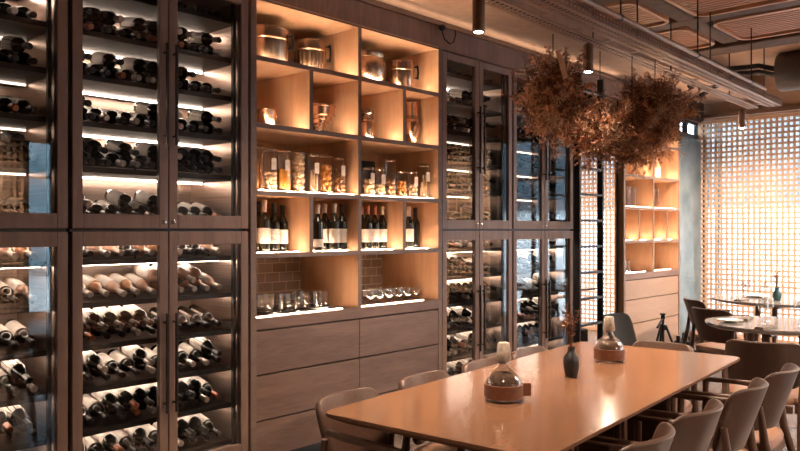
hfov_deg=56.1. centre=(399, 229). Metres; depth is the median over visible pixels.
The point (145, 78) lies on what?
wine bottle
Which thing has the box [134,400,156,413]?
wine bottle
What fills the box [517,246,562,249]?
shelf
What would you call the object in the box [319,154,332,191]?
jar
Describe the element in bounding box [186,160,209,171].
wine bottle
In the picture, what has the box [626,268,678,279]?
countertop
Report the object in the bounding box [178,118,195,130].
wine bottle
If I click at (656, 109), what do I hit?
dried flowers
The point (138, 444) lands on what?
wine bottle
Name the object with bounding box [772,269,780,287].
dried flowers
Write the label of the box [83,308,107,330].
wine bottle
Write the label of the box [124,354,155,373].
wine bottle
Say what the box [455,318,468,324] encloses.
wine bottle
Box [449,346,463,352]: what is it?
wine bottle
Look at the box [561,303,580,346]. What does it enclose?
dried flowers
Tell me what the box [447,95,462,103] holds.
wine bottle
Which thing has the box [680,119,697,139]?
window
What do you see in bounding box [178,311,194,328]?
wine bottle
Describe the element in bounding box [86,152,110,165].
wine bottle
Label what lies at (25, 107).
wine bottle
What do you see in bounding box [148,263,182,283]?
wine bottle
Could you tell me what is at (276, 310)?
round tray
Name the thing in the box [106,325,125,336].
wine bottle
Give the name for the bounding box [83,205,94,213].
wine bottle
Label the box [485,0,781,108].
cable tray
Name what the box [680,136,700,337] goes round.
column
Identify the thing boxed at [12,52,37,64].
wine bottle
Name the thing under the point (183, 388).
wine bottle
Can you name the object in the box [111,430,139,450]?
wine bottle
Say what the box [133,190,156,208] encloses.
wine bottle
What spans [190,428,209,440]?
wine bottle
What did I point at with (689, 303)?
dining chair
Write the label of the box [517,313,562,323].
shelf
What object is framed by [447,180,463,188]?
wine bottle
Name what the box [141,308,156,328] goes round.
wine bottle
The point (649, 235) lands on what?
shelving unit
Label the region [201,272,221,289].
wine bottle
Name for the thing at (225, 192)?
wine cabinet
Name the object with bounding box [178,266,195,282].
wine bottle
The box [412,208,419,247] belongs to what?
wine bottle
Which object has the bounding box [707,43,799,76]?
trim
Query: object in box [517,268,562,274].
shelf
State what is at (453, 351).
wine bottle
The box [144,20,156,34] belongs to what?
wine bottle
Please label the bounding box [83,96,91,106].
wine bottle
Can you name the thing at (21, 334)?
wine bottle
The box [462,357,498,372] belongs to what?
dining chair
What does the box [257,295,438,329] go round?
countertop
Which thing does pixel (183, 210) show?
wine bottle
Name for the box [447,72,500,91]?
shelf
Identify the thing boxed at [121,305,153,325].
wine bottle
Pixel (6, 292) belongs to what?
wine bottle
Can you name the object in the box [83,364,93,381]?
wine bottle
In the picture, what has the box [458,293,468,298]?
wine bottle
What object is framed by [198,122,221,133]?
wine bottle
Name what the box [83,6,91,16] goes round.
wine bottle
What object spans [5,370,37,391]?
wine bottle
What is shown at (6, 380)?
wine bottle
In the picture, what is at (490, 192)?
shelf
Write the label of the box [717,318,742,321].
plate
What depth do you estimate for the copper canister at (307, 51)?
5.13 m
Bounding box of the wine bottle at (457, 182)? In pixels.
[453,181,469,188]
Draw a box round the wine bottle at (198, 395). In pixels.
[194,392,208,402]
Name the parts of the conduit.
hanger rod, hanger rod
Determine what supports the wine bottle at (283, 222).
on the shelving unit at (296, 360)
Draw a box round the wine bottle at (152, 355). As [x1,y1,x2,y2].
[141,346,156,367]
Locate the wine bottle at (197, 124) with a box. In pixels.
[182,118,208,132]
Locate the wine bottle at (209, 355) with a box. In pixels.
[187,342,220,362]
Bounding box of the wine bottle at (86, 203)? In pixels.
[83,195,91,207]
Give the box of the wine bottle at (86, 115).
[83,107,95,120]
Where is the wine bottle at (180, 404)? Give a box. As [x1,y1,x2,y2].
[178,401,183,407]
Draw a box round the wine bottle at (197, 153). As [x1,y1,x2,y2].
[178,146,208,161]
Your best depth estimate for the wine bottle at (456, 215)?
6.32 m
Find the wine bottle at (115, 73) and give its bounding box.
[102,67,125,78]
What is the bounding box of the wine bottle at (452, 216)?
[448,215,462,219]
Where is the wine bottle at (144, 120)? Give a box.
[125,111,154,126]
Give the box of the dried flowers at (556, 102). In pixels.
[500,34,645,174]
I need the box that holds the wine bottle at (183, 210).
[178,204,195,214]
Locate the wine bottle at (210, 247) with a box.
[200,244,220,253]
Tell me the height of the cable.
0.154 m
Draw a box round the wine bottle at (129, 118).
[109,109,139,124]
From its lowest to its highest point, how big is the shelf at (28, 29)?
0.066 m
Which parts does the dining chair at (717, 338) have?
leg, seat frame, seat, backrest, leg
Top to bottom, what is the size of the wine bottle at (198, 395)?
0.115 m
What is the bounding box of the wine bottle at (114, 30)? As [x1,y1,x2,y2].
[104,25,124,35]
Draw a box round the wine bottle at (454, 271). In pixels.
[447,267,456,273]
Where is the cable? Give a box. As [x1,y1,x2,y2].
[439,24,455,43]
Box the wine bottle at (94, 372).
[84,364,110,380]
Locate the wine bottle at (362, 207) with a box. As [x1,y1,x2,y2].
[361,206,363,248]
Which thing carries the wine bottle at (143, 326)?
on the wine cabinet at (225, 192)
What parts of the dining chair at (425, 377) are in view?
leg, backrest, seat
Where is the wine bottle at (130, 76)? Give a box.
[115,67,141,80]
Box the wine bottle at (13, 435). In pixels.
[0,418,17,439]
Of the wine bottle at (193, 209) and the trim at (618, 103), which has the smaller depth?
the wine bottle at (193, 209)
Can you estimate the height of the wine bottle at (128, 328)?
0.115 m
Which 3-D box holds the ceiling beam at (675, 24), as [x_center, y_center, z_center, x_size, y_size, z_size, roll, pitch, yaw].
[5.173,-1.955,4.411,7.980,0.170,0.200,0,0,43]
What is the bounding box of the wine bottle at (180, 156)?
[151,143,182,159]
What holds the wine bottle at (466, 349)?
on the wine cabinet at (496, 307)
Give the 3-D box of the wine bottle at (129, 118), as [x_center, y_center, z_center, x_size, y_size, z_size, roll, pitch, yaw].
[-1.555,-0.636,4.210,0.088,0.115,0.313,0,0,-43]
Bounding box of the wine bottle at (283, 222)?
[279,205,287,250]
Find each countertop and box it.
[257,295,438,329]
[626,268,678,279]
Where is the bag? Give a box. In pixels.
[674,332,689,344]
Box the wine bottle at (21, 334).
[3,319,35,346]
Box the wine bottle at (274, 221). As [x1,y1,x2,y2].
[270,203,279,250]
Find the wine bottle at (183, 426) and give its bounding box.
[178,417,195,436]
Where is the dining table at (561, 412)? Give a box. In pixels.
[326,342,739,450]
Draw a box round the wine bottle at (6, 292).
[0,280,18,303]
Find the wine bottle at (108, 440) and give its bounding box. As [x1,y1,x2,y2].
[92,432,123,450]
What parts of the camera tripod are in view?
leg, leg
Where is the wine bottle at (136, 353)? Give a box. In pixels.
[119,345,153,365]
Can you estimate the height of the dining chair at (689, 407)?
0.772 m
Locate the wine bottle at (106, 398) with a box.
[90,390,123,411]
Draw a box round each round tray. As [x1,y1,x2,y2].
[257,308,299,313]
[291,304,329,309]
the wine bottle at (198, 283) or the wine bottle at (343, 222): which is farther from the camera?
the wine bottle at (343, 222)
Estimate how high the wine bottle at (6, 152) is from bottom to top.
0.115 m
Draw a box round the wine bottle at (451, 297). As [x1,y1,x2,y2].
[447,293,455,299]
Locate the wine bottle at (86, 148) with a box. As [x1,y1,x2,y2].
[83,141,91,152]
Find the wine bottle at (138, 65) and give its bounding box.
[119,57,153,72]
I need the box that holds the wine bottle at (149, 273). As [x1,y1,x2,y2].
[133,264,156,282]
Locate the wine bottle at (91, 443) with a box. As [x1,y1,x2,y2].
[83,436,102,450]
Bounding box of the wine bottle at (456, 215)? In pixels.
[453,212,469,219]
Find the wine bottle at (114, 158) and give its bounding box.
[100,152,125,166]
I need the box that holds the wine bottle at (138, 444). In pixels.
[121,429,154,450]
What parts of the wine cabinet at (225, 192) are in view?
panel, door, door, panel, handle, handle, handle, handle, panel, door, door, panel, upright rail, upright rail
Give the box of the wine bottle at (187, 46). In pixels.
[178,40,196,49]
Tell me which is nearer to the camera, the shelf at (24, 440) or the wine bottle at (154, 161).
the shelf at (24, 440)
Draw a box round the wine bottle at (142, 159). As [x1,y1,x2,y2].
[131,154,154,168]
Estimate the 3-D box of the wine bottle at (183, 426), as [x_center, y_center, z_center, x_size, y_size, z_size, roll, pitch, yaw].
[-1.292,1.126,4.382,0.087,0.115,0.313,0,0,-43]
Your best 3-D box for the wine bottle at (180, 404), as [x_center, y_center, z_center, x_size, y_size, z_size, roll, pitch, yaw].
[-1.364,0.963,4.389,0.087,0.115,0.313,0,0,-43]
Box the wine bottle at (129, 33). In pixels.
[117,27,140,38]
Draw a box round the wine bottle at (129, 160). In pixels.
[116,154,140,167]
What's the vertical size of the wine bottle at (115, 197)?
0.115 m
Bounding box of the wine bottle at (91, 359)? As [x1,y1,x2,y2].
[83,350,107,372]
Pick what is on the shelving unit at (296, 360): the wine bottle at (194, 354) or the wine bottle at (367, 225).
the wine bottle at (367, 225)
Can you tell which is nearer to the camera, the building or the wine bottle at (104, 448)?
the wine bottle at (104, 448)
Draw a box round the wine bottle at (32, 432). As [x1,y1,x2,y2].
[13,415,37,436]
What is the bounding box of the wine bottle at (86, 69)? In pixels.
[83,62,94,73]
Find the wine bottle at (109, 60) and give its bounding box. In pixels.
[89,52,123,67]
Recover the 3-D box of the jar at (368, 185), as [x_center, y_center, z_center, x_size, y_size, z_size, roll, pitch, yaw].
[-0.219,-0.347,5.347,0.100,0.204,0.091,0,0,43]
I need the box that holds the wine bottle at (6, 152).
[0,142,17,159]
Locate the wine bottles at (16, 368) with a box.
[0,0,558,432]
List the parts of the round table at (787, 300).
leg, leg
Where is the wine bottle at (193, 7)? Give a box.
[183,4,196,9]
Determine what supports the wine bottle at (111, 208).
on the wine cabinet at (225, 192)
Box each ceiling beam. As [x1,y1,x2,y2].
[574,0,623,8]
[633,0,799,32]
[638,0,737,43]
[681,32,799,58]
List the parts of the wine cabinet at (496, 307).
panel, door, door, upright rail, panel, panel, handle, handle, handle, handle, door, door, upright rail, upright rail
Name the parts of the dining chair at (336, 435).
leg, backrest, armrest, leg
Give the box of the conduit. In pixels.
[580,0,766,89]
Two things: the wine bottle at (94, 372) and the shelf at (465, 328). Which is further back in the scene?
the shelf at (465, 328)
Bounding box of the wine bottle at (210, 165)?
[200,161,221,172]
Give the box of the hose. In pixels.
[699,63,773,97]
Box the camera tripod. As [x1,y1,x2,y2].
[656,313,690,386]
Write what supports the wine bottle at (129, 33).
on the wine cabinet at (225, 192)
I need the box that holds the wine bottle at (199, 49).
[188,42,207,52]
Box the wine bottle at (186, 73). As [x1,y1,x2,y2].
[178,66,195,79]
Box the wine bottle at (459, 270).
[449,266,461,272]
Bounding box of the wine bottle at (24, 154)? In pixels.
[6,144,36,160]
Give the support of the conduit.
hanging from the ceiling beam
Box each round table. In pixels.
[705,316,799,344]
[709,293,799,342]
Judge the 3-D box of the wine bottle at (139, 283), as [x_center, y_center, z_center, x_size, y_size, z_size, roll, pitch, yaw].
[-1.481,0.303,4.261,0.088,0.115,0.313,0,0,-43]
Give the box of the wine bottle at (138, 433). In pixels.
[122,426,153,446]
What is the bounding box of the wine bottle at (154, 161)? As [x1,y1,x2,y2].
[146,157,156,169]
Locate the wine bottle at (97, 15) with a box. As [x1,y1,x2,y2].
[83,7,107,21]
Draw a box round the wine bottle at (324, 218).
[321,204,328,249]
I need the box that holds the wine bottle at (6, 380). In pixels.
[0,367,18,394]
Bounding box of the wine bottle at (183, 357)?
[178,347,195,366]
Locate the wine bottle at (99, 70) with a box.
[84,62,110,76]
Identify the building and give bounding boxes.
[709,118,798,281]
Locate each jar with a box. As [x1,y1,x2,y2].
[257,144,263,188]
[263,147,277,188]
[277,149,290,189]
[291,151,305,190]
[306,152,319,191]
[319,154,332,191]
[333,156,345,192]
[361,160,376,195]
[362,167,374,193]
[374,169,385,195]
[384,158,396,194]
[396,170,406,195]
[407,171,417,195]
[418,164,429,196]
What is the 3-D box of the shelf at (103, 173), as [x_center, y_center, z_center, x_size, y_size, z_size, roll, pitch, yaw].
[-1.511,-0.331,4.320,0.480,0.066,1.009,0,0,43]
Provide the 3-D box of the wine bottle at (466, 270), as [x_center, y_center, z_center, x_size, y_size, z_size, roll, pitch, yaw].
[0.453,0.301,6.373,0.088,0.115,0.313,0,0,-43]
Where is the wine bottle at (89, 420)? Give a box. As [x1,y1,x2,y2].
[83,405,93,423]
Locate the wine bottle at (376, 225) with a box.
[371,206,379,248]
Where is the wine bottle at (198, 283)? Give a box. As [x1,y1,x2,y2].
[190,279,209,290]
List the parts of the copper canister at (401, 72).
lid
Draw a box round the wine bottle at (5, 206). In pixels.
[0,198,17,212]
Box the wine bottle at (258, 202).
[257,201,260,250]
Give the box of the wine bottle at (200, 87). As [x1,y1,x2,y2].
[186,79,209,91]
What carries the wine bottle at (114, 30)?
on the wine cabinet at (225, 192)
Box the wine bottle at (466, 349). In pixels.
[459,346,469,351]
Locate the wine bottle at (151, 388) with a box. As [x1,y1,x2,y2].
[139,383,156,399]
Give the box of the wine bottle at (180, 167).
[178,164,183,170]
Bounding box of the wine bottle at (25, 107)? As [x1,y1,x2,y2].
[7,97,36,113]
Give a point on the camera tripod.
(662, 326)
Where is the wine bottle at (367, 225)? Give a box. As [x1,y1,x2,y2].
[362,206,372,248]
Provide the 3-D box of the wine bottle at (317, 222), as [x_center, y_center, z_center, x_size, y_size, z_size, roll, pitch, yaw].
[-0.545,-0.017,4.960,0.076,0.306,0.075,0,0,-16]
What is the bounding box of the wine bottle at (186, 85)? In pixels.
[178,79,196,89]
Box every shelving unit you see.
[246,0,441,450]
[619,100,679,341]
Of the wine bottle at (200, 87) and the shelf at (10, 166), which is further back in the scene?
the wine bottle at (200, 87)
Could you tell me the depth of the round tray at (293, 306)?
5.06 m
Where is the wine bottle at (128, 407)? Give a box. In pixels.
[118,402,140,415]
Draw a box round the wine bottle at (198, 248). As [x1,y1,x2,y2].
[188,245,208,253]
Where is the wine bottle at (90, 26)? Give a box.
[83,20,93,29]
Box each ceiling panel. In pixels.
[594,0,668,28]
[650,26,714,49]
[665,0,793,16]
[713,5,799,39]
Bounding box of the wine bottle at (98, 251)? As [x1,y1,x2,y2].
[86,246,110,256]
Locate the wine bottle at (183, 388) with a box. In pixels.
[178,379,195,398]
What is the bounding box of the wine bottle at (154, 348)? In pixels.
[150,345,183,369]
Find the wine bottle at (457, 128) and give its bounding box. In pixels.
[447,124,462,131]
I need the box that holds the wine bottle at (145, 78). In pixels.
[133,72,155,83]
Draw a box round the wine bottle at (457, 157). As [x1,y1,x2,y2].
[447,152,462,159]
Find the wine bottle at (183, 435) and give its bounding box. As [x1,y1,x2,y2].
[178,432,196,443]
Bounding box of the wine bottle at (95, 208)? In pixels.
[86,199,109,213]
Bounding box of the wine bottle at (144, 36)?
[133,31,156,41]
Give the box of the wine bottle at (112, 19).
[98,10,123,24]
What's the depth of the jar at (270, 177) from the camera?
4.68 m
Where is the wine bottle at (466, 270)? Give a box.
[454,266,468,272]
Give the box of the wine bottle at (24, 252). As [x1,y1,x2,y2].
[13,247,36,258]
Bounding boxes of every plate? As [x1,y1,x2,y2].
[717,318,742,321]
[743,294,768,296]
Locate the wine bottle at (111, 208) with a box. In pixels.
[94,199,125,213]
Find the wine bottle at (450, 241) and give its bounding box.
[447,240,461,247]
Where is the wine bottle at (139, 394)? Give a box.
[125,385,153,406]
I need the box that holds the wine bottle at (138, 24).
[119,17,153,31]
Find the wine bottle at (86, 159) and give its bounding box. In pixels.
[83,152,94,164]
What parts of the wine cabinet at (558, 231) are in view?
panel, panel, door, door, upright rail, panel, handle, handle, handle, handle, door, door, upright rail, upright rail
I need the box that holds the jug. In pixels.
[406,102,420,142]
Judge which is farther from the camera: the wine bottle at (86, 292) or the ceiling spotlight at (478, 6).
the ceiling spotlight at (478, 6)
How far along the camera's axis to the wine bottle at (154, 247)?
4.28 m
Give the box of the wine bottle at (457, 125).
[454,124,469,132]
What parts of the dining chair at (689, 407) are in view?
backrest, leg, seat, leg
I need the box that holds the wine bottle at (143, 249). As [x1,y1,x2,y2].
[133,245,154,255]
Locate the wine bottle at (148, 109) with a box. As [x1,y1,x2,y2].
[133,101,156,116]
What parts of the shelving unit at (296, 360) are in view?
panel, drawer, drawer, drawer, panel, panel, drawer, drawer, drawer, panel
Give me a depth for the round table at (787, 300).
7.61 m
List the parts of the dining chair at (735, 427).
leg, leg, armrest, seat, armrest, leg, backrest, leg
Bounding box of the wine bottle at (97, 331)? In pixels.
[83,322,110,338]
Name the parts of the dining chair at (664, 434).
armrest, backrest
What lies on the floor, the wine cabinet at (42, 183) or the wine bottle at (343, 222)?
the wine cabinet at (42, 183)
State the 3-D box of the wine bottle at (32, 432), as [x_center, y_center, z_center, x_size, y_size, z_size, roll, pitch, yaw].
[-1.915,0.963,3.792,0.088,0.115,0.313,0,0,-43]
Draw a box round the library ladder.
[574,72,603,342]
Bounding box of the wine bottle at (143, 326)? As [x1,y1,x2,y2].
[135,322,155,333]
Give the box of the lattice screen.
[698,112,799,343]
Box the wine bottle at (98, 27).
[87,22,110,32]
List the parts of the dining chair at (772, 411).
leg, armrest, leg, armrest, seat, leg, backrest, seat frame, leg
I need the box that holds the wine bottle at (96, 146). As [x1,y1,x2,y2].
[83,137,107,153]
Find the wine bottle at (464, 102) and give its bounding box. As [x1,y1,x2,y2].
[454,97,469,104]
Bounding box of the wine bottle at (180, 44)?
[178,41,183,47]
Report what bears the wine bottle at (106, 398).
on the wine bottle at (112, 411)
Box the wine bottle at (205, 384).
[193,376,220,398]
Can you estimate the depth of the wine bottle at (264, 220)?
4.71 m
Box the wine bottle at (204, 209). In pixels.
[189,202,220,215]
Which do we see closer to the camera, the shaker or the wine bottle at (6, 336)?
the wine bottle at (6, 336)
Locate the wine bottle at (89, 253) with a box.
[83,246,92,256]
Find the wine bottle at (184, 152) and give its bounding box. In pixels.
[178,147,195,160]
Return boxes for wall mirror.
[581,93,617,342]
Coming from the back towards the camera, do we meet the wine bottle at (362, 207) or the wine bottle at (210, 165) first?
the wine bottle at (362, 207)
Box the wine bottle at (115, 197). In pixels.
[104,189,139,208]
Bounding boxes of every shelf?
[0,13,45,40]
[0,61,45,86]
[0,112,45,131]
[0,159,45,173]
[0,258,45,267]
[0,294,45,314]
[0,336,45,360]
[0,384,45,407]
[0,420,45,450]
[83,0,230,32]
[83,29,230,73]
[83,74,230,109]
[83,121,230,146]
[83,164,230,182]
[83,253,230,265]
[83,289,230,307]
[83,325,230,350]
[83,359,230,393]
[83,395,230,436]
[103,432,230,450]
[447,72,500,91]
[447,102,500,117]
[447,130,500,144]
[447,160,500,171]
[447,188,500,196]
[447,246,500,252]
[447,272,500,279]
[447,297,500,307]
[447,323,500,334]
[447,342,496,361]
[517,116,561,128]
[517,141,562,152]
[517,168,562,177]
[517,193,562,199]
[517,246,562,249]
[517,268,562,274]
[517,290,562,298]
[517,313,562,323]
[517,335,562,347]
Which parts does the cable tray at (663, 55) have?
hanger rod, hanger rod, hanger rod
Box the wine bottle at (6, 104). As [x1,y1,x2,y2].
[0,96,18,111]
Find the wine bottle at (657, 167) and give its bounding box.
[654,158,659,176]
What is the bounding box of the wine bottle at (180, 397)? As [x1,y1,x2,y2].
[154,382,182,400]
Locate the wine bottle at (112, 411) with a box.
[92,396,125,418]
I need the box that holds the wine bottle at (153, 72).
[144,60,156,74]
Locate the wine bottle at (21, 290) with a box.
[3,277,36,301]
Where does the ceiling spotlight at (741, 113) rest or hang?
attached to the cable tray at (663, 55)
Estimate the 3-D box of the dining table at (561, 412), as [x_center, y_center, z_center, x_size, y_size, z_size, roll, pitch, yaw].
[0.796,1.083,3.536,0.958,0.755,2.360,0,0,38]
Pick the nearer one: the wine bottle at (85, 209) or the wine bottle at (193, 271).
the wine bottle at (85, 209)
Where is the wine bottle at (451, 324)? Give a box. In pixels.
[447,321,456,326]
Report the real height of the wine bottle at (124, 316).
0.115 m
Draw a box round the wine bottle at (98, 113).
[84,106,109,121]
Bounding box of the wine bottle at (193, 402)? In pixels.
[181,394,196,405]
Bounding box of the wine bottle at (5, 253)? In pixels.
[0,248,18,259]
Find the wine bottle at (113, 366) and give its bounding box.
[95,351,125,377]
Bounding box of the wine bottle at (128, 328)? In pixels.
[121,324,140,335]
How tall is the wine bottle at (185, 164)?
0.115 m
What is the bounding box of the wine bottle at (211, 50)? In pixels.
[200,45,221,54]
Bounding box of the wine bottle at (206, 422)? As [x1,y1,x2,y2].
[195,413,221,436]
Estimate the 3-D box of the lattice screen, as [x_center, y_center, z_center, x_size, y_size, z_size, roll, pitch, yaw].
[4.674,0.015,9.158,2.050,2.870,0.040,0,0,43]
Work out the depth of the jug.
5.80 m
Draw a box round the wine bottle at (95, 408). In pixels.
[83,394,109,421]
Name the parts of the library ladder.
rail, rail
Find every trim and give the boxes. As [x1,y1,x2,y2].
[273,0,621,99]
[357,0,622,82]
[363,0,669,96]
[377,0,750,103]
[570,143,573,342]
[618,103,618,312]
[703,105,799,118]
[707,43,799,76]
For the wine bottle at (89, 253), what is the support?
on the wine cabinet at (225, 192)
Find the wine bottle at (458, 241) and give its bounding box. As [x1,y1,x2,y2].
[453,240,468,246]
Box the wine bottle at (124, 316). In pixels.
[105,306,138,326]
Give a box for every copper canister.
[257,24,293,60]
[294,38,331,68]
[361,50,384,80]
[386,60,418,87]
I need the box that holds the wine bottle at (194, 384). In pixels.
[180,376,208,395]
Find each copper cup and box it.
[257,109,276,124]
[313,103,335,130]
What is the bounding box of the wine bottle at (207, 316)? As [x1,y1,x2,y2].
[188,304,221,326]
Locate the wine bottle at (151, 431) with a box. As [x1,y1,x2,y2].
[140,424,156,443]
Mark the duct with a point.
(786, 65)
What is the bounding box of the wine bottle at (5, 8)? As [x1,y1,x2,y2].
[0,2,17,14]
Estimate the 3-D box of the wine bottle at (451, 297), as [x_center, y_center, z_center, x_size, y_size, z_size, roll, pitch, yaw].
[0.334,0.519,6.251,0.088,0.115,0.313,0,0,-43]
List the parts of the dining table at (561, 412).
leg, leg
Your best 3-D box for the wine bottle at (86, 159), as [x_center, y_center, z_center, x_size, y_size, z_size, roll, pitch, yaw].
[-1.719,-0.398,4.008,0.088,0.115,0.313,0,0,-43]
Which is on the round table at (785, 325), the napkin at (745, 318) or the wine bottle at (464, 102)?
the napkin at (745, 318)
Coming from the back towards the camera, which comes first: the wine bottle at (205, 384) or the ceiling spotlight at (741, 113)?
the ceiling spotlight at (741, 113)
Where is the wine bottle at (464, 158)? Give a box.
[452,153,468,160]
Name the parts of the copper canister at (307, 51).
lid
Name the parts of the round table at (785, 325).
leg, leg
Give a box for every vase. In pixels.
[563,346,578,377]
[772,287,781,300]
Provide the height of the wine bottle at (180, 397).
0.115 m
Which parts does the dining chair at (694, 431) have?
armrest, leg, armrest, backrest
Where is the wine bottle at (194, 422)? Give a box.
[182,414,208,433]
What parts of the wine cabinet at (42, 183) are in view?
panel, panel, door, door, upright rail, upright rail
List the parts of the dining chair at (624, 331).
backrest, leg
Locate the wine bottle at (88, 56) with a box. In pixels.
[83,50,91,60]
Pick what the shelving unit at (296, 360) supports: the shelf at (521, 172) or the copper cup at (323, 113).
the copper cup at (323, 113)
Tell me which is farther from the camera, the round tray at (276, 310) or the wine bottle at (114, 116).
the round tray at (276, 310)
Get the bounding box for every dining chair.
[315,387,464,450]
[398,370,470,450]
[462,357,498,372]
[511,346,546,359]
[574,398,723,450]
[578,422,675,450]
[602,313,680,345]
[632,340,698,418]
[634,377,768,450]
[677,363,799,450]
[682,297,748,343]
[689,307,762,393]
[722,339,799,450]
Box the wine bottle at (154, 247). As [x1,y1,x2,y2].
[146,245,156,255]
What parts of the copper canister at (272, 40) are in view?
lid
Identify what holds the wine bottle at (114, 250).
on the wine cabinet at (225, 192)
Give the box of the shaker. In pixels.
[361,108,375,136]
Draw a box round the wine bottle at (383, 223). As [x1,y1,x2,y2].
[378,206,386,248]
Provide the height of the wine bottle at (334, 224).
0.316 m
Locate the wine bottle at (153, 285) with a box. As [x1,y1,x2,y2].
[137,275,156,291]
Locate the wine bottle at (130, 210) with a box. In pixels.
[116,205,140,214]
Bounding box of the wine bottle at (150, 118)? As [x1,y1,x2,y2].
[145,116,156,127]
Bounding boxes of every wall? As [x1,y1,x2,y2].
[569,64,703,122]
[704,75,799,342]
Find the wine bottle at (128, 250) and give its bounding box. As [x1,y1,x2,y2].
[117,246,139,255]
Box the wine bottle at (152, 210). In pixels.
[145,206,156,214]
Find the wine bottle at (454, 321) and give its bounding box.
[453,319,462,326]
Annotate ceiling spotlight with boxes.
[472,0,484,33]
[583,42,593,72]
[738,109,745,128]
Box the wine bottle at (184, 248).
[178,245,195,254]
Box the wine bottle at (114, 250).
[103,246,124,255]
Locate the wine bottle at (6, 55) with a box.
[0,48,18,62]
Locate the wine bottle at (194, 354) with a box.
[178,341,209,364]
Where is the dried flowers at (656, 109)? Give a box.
[610,67,706,184]
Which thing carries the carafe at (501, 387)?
on the dining table at (561, 412)
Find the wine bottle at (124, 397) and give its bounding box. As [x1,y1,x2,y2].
[110,388,139,408]
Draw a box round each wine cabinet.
[0,0,67,450]
[66,0,247,450]
[442,51,511,372]
[509,71,572,351]
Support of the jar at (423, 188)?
on the shelving unit at (296, 360)
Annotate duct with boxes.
[774,51,799,91]
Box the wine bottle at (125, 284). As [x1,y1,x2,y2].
[107,272,139,294]
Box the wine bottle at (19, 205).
[4,196,35,212]
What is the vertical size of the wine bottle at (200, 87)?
0.115 m
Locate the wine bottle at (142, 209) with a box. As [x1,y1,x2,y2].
[133,204,154,214]
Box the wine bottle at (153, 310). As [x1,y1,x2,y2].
[149,307,181,329]
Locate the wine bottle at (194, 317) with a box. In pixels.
[178,306,209,327]
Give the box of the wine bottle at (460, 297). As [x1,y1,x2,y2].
[448,292,462,299]
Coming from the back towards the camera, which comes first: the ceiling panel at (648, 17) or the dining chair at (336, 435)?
the ceiling panel at (648, 17)
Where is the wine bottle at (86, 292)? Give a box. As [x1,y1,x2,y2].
[83,282,93,297]
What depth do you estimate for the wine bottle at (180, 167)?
4.28 m
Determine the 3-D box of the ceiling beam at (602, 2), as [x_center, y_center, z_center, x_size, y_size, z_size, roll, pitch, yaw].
[4.427,-1.955,3.603,7.980,0.170,0.200,0,0,43]
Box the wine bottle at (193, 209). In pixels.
[178,201,208,215]
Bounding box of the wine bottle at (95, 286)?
[83,273,109,296]
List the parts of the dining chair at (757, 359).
leg, backrest, seat, seat frame, leg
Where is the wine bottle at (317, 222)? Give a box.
[313,204,322,250]
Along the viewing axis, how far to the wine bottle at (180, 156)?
4.22 m
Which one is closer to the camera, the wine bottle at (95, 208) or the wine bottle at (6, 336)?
the wine bottle at (6, 336)
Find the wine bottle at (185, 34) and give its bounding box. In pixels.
[178,27,195,39]
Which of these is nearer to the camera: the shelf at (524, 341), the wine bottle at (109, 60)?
the wine bottle at (109, 60)
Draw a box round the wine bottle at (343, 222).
[338,204,346,249]
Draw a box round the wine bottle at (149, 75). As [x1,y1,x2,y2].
[147,74,156,84]
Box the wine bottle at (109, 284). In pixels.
[93,274,126,296]
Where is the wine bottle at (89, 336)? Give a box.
[83,323,94,340]
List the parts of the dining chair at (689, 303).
leg, backrest, seat frame, seat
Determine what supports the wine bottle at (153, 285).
on the wine cabinet at (225, 192)
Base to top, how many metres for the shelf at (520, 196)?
0.066 m
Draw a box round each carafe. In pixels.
[484,342,530,403]
[594,316,624,362]
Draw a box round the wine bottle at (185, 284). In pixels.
[178,280,196,291]
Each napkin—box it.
[734,298,749,300]
[738,316,752,320]
[754,325,777,329]
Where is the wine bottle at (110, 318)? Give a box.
[90,307,123,328]
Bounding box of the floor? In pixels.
[394,343,796,450]
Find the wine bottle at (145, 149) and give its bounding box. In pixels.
[133,142,156,158]
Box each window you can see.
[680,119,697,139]
[703,116,798,342]
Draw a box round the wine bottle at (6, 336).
[0,323,18,348]
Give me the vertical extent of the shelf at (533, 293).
0.066 m
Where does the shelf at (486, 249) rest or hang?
attached to the wine cabinet at (496, 307)
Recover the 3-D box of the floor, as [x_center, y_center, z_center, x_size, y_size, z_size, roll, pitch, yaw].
[3.083,1.520,2.972,9.500,0.120,11.750,0,0,43]
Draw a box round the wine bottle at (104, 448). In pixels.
[101,444,115,450]
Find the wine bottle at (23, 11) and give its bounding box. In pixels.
[12,6,36,18]
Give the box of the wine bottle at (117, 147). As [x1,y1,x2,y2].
[104,139,138,156]
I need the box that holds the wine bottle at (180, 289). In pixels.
[178,286,183,292]
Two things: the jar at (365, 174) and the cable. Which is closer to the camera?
the cable
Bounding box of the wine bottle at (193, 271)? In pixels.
[178,262,208,281]
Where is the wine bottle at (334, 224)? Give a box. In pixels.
[329,204,339,249]
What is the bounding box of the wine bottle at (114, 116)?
[97,107,125,123]
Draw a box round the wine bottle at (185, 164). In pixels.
[178,160,195,170]
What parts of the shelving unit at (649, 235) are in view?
panel, drawer, drawer, drawer, panel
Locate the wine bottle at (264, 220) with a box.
[258,200,269,251]
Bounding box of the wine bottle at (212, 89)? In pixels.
[199,81,220,93]
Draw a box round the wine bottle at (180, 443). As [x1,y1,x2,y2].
[150,422,183,446]
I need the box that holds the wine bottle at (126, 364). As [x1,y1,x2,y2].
[107,349,140,375]
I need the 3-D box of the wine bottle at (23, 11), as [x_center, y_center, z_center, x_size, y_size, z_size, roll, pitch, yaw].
[-1.917,-1.102,3.793,0.088,0.115,0.313,0,0,-43]
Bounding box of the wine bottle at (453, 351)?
[447,346,456,353]
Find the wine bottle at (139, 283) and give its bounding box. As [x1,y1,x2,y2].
[123,272,155,294]
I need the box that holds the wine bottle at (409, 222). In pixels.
[406,206,413,247]

